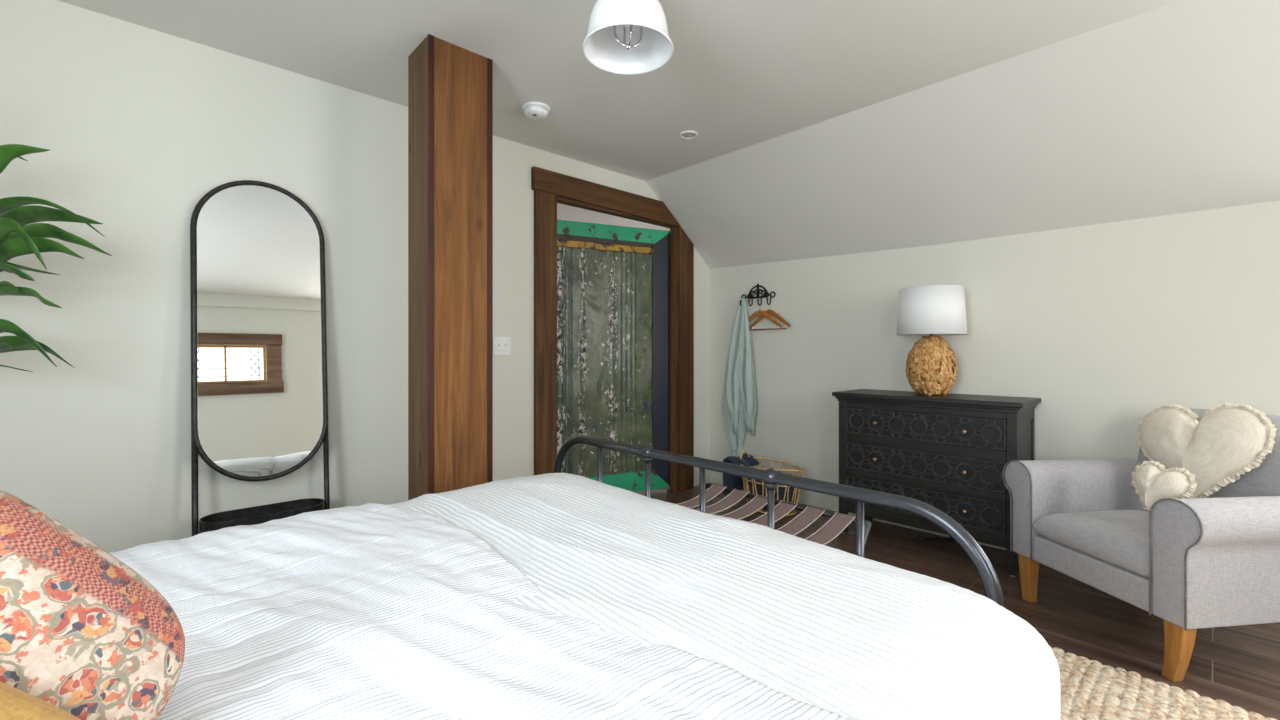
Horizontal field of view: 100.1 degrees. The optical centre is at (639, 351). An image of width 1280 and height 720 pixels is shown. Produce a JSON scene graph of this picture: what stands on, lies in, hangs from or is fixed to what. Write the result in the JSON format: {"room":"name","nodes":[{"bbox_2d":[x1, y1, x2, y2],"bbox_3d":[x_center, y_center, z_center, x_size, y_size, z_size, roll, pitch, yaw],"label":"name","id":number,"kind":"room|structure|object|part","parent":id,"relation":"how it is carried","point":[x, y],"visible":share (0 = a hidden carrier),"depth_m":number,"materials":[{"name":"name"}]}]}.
{"room":"bedroom","nodes":[
{"label":"bedroom","id":0,"kind":"room"},
{"bbox_2d":[0,0,709,552],"bbox_3d":[-1.157,-0.115,3.019,4.926,2.470,0.155,0,0,-43],"label":"wall","id":1,"kind":"structure","parent":0,"point":[137,124],"depth_m":2.20,"materials":[{"name":"white paint"}]},
{"bbox_2d":[493,336,510,355],"bbox_3d":[-0.832,-0.036,3.251,0.116,0.116,0.018,0,0,-43],"label":"light switch","id":2,"kind":"object","parent":1,"relation":"attached to","point":[501,344],"visible":1,"depth_m":3.25,"materials":[{"name":"white plastic"}]},
{"bbox_2d":[531,166,693,491],"bbox_3d":[-0.165,-0.025,3.951,1.523,2.290,0.164,0,0,-43],"label":"door frame","id":3,"kind":"structure","parent":1,"relation":"attached to","point":[550,188],"depth_m":3.66,"materials":[{"name":"brown wood"}]},
{"bbox_2d":[557,219,669,491],"bbox_3d":[-0.258,0.060,4.113,1.120,2.070,0.062,0,0,-24],"label":"door","id":4,"kind":"structure","parent":1,"relation":"in","point":[613,281],"depth_m":4.12,"materials":[{"name":"teal paint"}]},
{"bbox_3d":[-0.288,-0.801,4.089,0.845,0.052,0.042,0,0,-24],"label":"moulding","id":5,"kind":"part","parent":4,"relation":"part of","materials":[{"name":"yellow paint"}]},
{"bbox_3d":[-0.262,-0.917,4.118,1.118,0.115,0.050,0,0,-24],"label":"rail","id":6,"kind":"part","parent":4,"relation":"part of","materials":[{"name":"teal paint"}]},
{"bbox_3d":[-0.268,1.015,4.108,1.098,0.160,0.060,0,0,-24],"label":"rail","id":7,"kind":"part","parent":4,"relation":"part of","materials":[{"name":"teal paint"}]},
{"bbox_2d":[58,0,1180,230],"bbox_3d":[0.007,-1.340,2.228,5.550,0.120,6.450,0,0,-43],"label":"ceiling","id":8,"kind":"structure","parent":0,"point":[739,74],"depth_m":2.32,"materials":[{"name":"white paint"}]},
{"bbox_2d":[522,102,549,119],"bbox_3d":[-0.554,-1.276,2.856,0.150,0.048,0.150,0,0,-43],"label":"smoke detector","id":9,"kind":"object","parent":8,"relation":"attached to","point":[532,110],"visible":1,"depth_m":2.81,"materials":[{"name":"white plastic"}]},
{"bbox_2d":[582,0,673,74],"bbox_3d":[-0.040,-1.154,1.800,0.306,0.292,0.306,0,0,-43],"label":"ceiling light","id":10,"kind":"object","parent":8,"relation":"attached to","point":[624,37],"visible":1,"depth_m":1.85,"materials":[{"name":"white glass"}]},
{"bbox_3d":[-0.065,-1.104,1.793,0.052,0.164,0.009,0,0,-15],"label":"arm","id":11,"kind":"part","parent":10,"relation":"part of","materials":[{"name":"silver metal"}]},
{"bbox_3d":[-0.047,-1.104,1.825,0.009,0.164,0.052,0,0,-15],"label":"arm","id":12,"kind":"part","parent":10,"relation":"part of","materials":[{"name":"silver metal"}]},
{"bbox_3d":[-0.034,-1.104,1.775,0.009,0.164,0.052,0,0,-15],"label":"arm","id":13,"kind":"part","parent":10,"relation":"part of","materials":[{"name":"silver metal"}]},
{"bbox_3d":[-0.016,-1.104,1.807,0.052,0.164,0.009,0,0,-15],"label":"arm","id":14,"kind":"part","parent":10,"relation":"part of","materials":[{"name":"silver metal"}]},
{"bbox_2d":[679,131,697,138],"bbox_3d":[0.290,-1.296,3.204,0.112,0.008,0.112,0,0,-43],"label":"recessed light","id":15,"kind":"object","parent":8,"relation":"in","point":[685,134],"visible":1,"depth_m":3.19,"materials":[{"name":"white plastic"}]},
{"bbox_2d":[634,482,1279,719],"bbox_3d":[-0.238,1.170,2.034,5.026,0.100,6.600,0,0,-43],"label":"floor","id":16,"kind":"structure","parent":0,"point":[1239,666],"depth_m":2.21,"materials":[{"name":"brown wood"}]},
{"bbox_2d":[0,144,111,371],"bbox_3d":[-2.061,0.191,1.497,0.819,1.857,0.597,0,0,-43],"label":"dracaena plant","id":17,"kind":"object","parent":16,"relation":"on","point":[17,238],"visible":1,"depth_m":1.63,"materials":[{"name":"green plant"}]},
{"bbox_2d":[190,180,329,535],"bbox_3d":[-1.623,0.181,2.320,0.490,1.880,0.219,0,0,-43],"label":"floor mirror","id":18,"kind":"object","parent":16,"relation":"on","point":[259,388],"visible":0.97,"depth_m":2.33,"materials":[{"name":"metal"}]},
{"bbox_3d":[-1.782,0.717,2.147,0.022,0.808,0.083,0,0,-43],"label":"rail","id":19,"kind":"part","parent":18,"relation":"part of","materials":[{"name":"metal"}]},
{"bbox_2d":[199,498,324,533],"bbox_3d":[-1.610,0.703,2.305,0.444,0.050,0.180,0,0,-43],"label":"tray","id":20,"kind":"object","parent":18,"relation":"on","point":[261,514],"depth_m":2.30,"materials":[{"name":"metal"}]},
{"bbox_3d":[-1.439,0.717,2.466,0.022,0.808,0.083,0,0,-43],"label":"rail","id":21,"kind":"part","parent":18,"relation":"part of","materials":[{"name":"metal"}]},
{"bbox_2d":[408,34,492,499],"bbox_3d":[-0.838,-0.090,2.371,0.286,2.420,0.229,0,0,-43],"label":"timber post","id":22,"kind":"object","parent":16,"relation":"on","point":[450,86],"visible":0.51,"depth_m":2.28,"materials":[{"name":"brown wood"}]},
{"bbox_2d":[740,450,803,515],"bbox_3d":[0.929,0.919,3.800,0.335,0.390,0.485,0,0,-43],"label":"rattan basket","id":23,"kind":"object","parent":16,"relation":"on","point":[745,480],"visible":0.41,"depth_m":3.72,"materials":[{"name":"beige wicker"}]},
{"bbox_3d":[0.773,0.765,3.967,0.119,0.082,0.025,0,0,-43],"label":"handle","id":24,"kind":"part","parent":23,"relation":"part of","materials":[{"name":"wicker"}]},
{"bbox_2d":[723,453,797,510],"bbox_3d":[0.885,0.925,3.841,0.296,0.325,0.534,0,0,-43],"label":"folded throw","id":25,"kind":"object","parent":23,"relation":"in","point":[733,482],"visible":0.32,"depth_m":3.89,"materials":[{"name":"blue fabric"}]},
{"bbox_2d":[678,483,871,554],"bbox_3d":[0.405,0.865,2.087,0.482,0.506,0.793,0,0,-43],"label":"luggage rack","id":26,"kind":"object","parent":16,"relation":"on","point":[838,522],"visible":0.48,"depth_m":2.13,"materials":[{"name":"fabric"}]},
{"bbox_3d":[0.574,0.630,2.244,0.022,0.022,0.780,0,0,-43],"label":"rail","id":27,"kind":"part","parent":26,"relation":"part of","materials":[{"name":"metal"}]},
{"bbox_3d":[0.680,0.868,1.815,0.446,0.498,0.021,0,0,-43],"label":"leg","id":28,"kind":"part","parent":26,"relation":"part of","materials":[{"name":"metal"}]},
{"bbox_2d":[553,435,1003,606],"bbox_3d":[-0.591,0.602,1.005,2.199,1.036,1.672,0,0,-43],"label":"bed","id":29,"kind":"object","parent":16,"relation":"on","point":[772,478],"visible":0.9,"depth_m":1.45,"materials":[{"name":"grey metal"}]},
{"bbox_3d":[0.029,0.359,1.919,0.045,0.045,0.054,0,0,-43],"label":"knob","id":30,"kind":"part","parent":29,"relation":"part of","materials":[{"name":"grey metal"}]},
{"bbox_3d":[0.378,0.359,1.545,0.045,0.045,0.054,0,0,-43],"label":"knob","id":31,"kind":"part","parent":29,"relation":"part of","materials":[{"name":"grey metal"}]},
{"bbox_3d":[-0.589,0.679,0.921,1.935,0.271,1.480,0,0,-43],"label":"mattress","id":32,"kind":"object","parent":29,"relation":"on","visible":0},
{"bbox_2d":[0,681,80,719],"bbox_3d":[-0.642,0.414,0.421,0.336,0.328,0.181,0,0,-39],"label":"cushion","id":33,"kind":"object","parent":32,"relation":"on","point":[15,704],"visible":1,"depth_m":0.52,"materials":[{"name":"yellow fabric"}]},
{"bbox_2d":[0,489,184,719],"bbox_3d":[-0.730,0.332,0.520,0.230,0.429,0.455,0,0,40],"label":"cushion","id":34,"kind":"object","parent":32,"relation":"on","point":[83,633],"visible":1,"depth_m":0.61,"materials":[{"name":"multicoloured fabric"}]},
{"bbox_2d":[110,503,847,719],"bbox_3d":[-0.782,0.717,0.692,1.546,0.517,1.861,0,0,-43],"label":"coverlet","id":35,"kind":"object","parent":32,"relation":"on","point":[391,612],"visible":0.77,"depth_m":0.87,"materials":[{"name":"fabric"}]},
{"bbox_2d":[374,473,1060,719],"bbox_3d":[-0.084,0.731,1.342,0.910,0.544,1.824,0,0,-43],"label":"bedspread","id":36,"kind":"object","parent":32,"relation":"on","point":[850,636],"visible":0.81,"depth_m":1.01,"materials":[{"name":"white fabric"}]},
{"bbox_2d":[913,535,952,540],"bbox_3d":[1.793,1.108,3.194,0.342,0.022,0.042,0,0,-7],"label":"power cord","id":37,"kind":"object","parent":16,"relation":"on","point":[937,537],"visible":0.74,"depth_m":3.19,"materials":[{"name":"black plastic"}]},
{"bbox_2d":[832,389,1040,576],"bbox_3d":[1.679,0.684,3.113,0.411,0.872,0.987,0,0,-43],"label":"dresser","id":38,"kind":"object","parent":16,"relation":"on","point":[950,452],"visible":0.89,"depth_m":2.92,"materials":[{"name":"black wood"}]},
{"bbox_3d":[1.264,0.707,3.329,0.040,0.814,0.045,0,0,-43],"label":"leg","id":39,"kind":"part","parent":38,"relation":"part of","materials":[{"name":"black wood"}]},
{"bbox_3d":[1.562,0.735,3.004,0.027,0.046,0.837,0,0,-43],"label":"rail","id":40,"kind":"part","parent":38,"relation":"part of","materials":[{"name":"black wood"}]},
{"bbox_3d":[1.562,0.526,3.004,0.027,0.056,0.837,0,0,-43],"label":"rail","id":41,"kind":"part","parent":38,"relation":"part of","materials":[{"name":"black wood"}]},
{"bbox_3d":[1.562,0.315,3.004,0.027,0.050,0.837,0,0,-43],"label":"rail","id":42,"kind":"part","parent":38,"relation":"part of","materials":[{"name":"black wood"}]},
{"bbox_3d":[1.666,0.839,3.101,0.284,0.158,0.833,0,0,-43],"label":"drawer","id":43,"kind":"part","parent":38,"relation":"part of","materials":[{"name":"black wood"}]},
{"bbox_3d":[1.666,0.633,3.101,0.284,0.154,0.833,0,0,-43],"label":"drawer","id":44,"kind":"part","parent":38,"relation":"part of","materials":[{"name":"black wood"}]},
{"bbox_3d":[1.666,0.419,3.101,0.284,0.154,0.833,0,0,-43],"label":"drawer","id":45,"kind":"part","parent":38,"relation":"part of","materials":[{"name":"black wood"}]},
{"bbox_2d":[896,285,967,395],"bbox_3d":[1.690,-0.061,3.114,0.363,0.622,0.363,0,0,-12],"label":"table lamp","id":46,"kind":"object","parent":38,"relation":"on","point":[929,312],"visible":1,"depth_m":3.00,"materials":[{"name":"brown plant"}]},
{"bbox_3d":[1.690,-0.235,3.114,0.363,0.270,0.363,0,0,-43],"label":"lamp shade","id":47,"kind":"part","parent":46,"relation":"part of","materials":[{"name":"fabric"}]},
{"bbox_3d":[1.866,0.707,2.684,0.040,0.814,0.045,0,0,-43],"label":"leg","id":48,"kind":"part","parent":38,"relation":"part of","materials":[{"name":"black wood"}]},
{"bbox_3d":[2.002,0.330,2.788,0.301,0.060,0.012,0,0,-43],"label":"rail","id":49,"kind":"part","parent":38,"relation":"part of","materials":[{"name":"black wood"}]},
{"bbox_3d":[2.115,0.707,2.917,0.040,0.814,0.045,0,0,-43],"label":"leg","id":50,"kind":"part","parent":38,"relation":"part of","materials":[{"name":"black wood"}]},
{"bbox_2d":[1002,408,1279,681],"bbox_3d":[2.138,0.684,2.170,0.773,0.872,0.808,0,0,-7],"label":"armchair","id":51,"kind":"object","parent":16,"relation":"on","point":[1193,564],"visible":0.82,"depth_m":1.93,"materials":[{"name":"fabric"}]},
{"bbox_3d":[1.763,1.020,2.428,0.061,0.200,0.064,0,0,-7],"label":"leg","id":52,"kind":"part","parent":51,"relation":"part of","materials":[{"name":"brown wood"}]},
{"bbox_3d":[2.019,0.709,2.481,0.600,0.423,0.156,0,0,-7],"label":"arm","id":53,"kind":"part","parent":51,"relation":"part of","materials":[{"name":"fabric"}]},
{"bbox_2d":[1032,510,1152,577],"bbox_3d":[2.036,0.745,2.157,0.556,0.146,0.487,0,0,-7],"label":"seat cushion","id":54,"kind":"object","parent":51,"relation":"on","point":[1118,543],"depth_m":2.12,"materials":[{"name":"fabric"}]},
{"bbox_3d":[1.789,0.865,2.126,0.054,0.111,0.488,0,0,-7],"label":"rail","id":55,"kind":"part","parent":51,"relation":"part of","materials":[{"name":"fabric"}]},
{"bbox_2d":[1131,461,1197,511],"bbox_3d":[1.967,0.512,2.029,0.116,0.184,0.224,0,0,-3],"label":"cushion","id":56,"kind":"object","parent":51,"relation":"on","point":[1151,480],"visible":0.91,"depth_m":2.00,"materials":[{"name":"beige fabric"}]},
{"bbox_3d":[1.839,1.020,1.828,0.061,0.200,0.064,0,0,-7],"label":"leg","id":57,"kind":"part","parent":51,"relation":"part of","materials":[{"name":"brown wood"}]},
{"bbox_2d":[1136,403,1276,497],"bbox_3d":[2.268,0.412,2.189,0.176,0.423,0.481,0,0,-10],"label":"cushion","id":58,"kind":"object","parent":51,"relation":"on","point":[1229,441],"visible":0.87,"depth_m":2.11,"materials":[{"name":"beige fabric"}]},
{"bbox_3d":[2.418,0.584,2.206,0.209,0.672,0.706,0,0,-7],"label":"backrest","id":59,"kind":"part","parent":51,"relation":"part of","materials":[{"name":"fabric"}]},
{"bbox_3d":[2.100,0.709,1.840,0.600,0.423,0.156,0,0,-7],"label":"arm","id":60,"kind":"part","parent":51,"relation":"part of","materials":[{"name":"fabric"}]},
{"bbox_2d":[1049,646,1276,719],"bbox_3d":[1.570,1.108,1.219,1.063,0.019,1.841,0,0,-43],"label":"jute rug","id":61,"kind":"object","parent":16,"relation":"on","point":[1090,689],"visible":0.37,"depth_m":1.71,"materials":[{"name":"beige wicker"}]},
{"bbox_2d":[646,0,1279,268],"bbox_3d":[1.852,-1.022,2.721,0.791,0.755,4.454,0,0,-43],"label":"ceiling","id":62,"kind":"structure","parent":0,"point":[1174,108],"depth_m":2.61,"materials":[{"name":"white paint"}]},
{"bbox_2d":[710,201,1279,549],"bbox_3d":[2.156,0.204,3.005,0.100,1.832,4.454,0,0,-43],"label":"wall","id":63,"kind":"structure","parent":0,"point":[1109,325],"depth_m":2.90,"materials":[{"name":"white paint"}]},
{"bbox_2d":[740,284,775,305],"bbox_3d":[0.914,-0.450,4.217,0.076,0.179,0.321,0,0,-43],"label":"coat rack","id":64,"kind":"object","parent":63,"relation":"attached to","point":[766,294],"visible":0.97,"depth_m":4.22,"materials":[{"name":"metal"}]},
{"bbox_2d":[722,298,756,456],"bbox_3d":[0.794,0.271,4.298,0.070,1.412,0.351,0,0,-43],"label":"towel","id":65,"kind":"object","parent":64,"relation":"hanging from","point":[739,403],"visible":0.98,"depth_m":4.29,"materials":[{"name":"teal fabric"}]},
{"bbox_2d":[748,307,781,329],"bbox_3d":[0.934,-0.271,4.184,0.010,0.201,0.423,0,0,-39],"label":"clothes hanger","id":66,"kind":"object","parent":64,"relation":"hanging from","point":[759,312],"visible":0.8,"depth_m":4.15,"materials":[{"name":"brown wood"}]},
{"bbox_2d":[749,309,790,330],"bbox_3d":[0.991,-0.271,4.122,0.010,0.201,0.423,0,0,-34],"label":"clothes hanger","id":67,"kind":"object","parent":64,"relation":"hanging from","point":[770,312],"visible":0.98,"depth_m":4.08,"materials":[{"name":"brown wood"}]}
]}

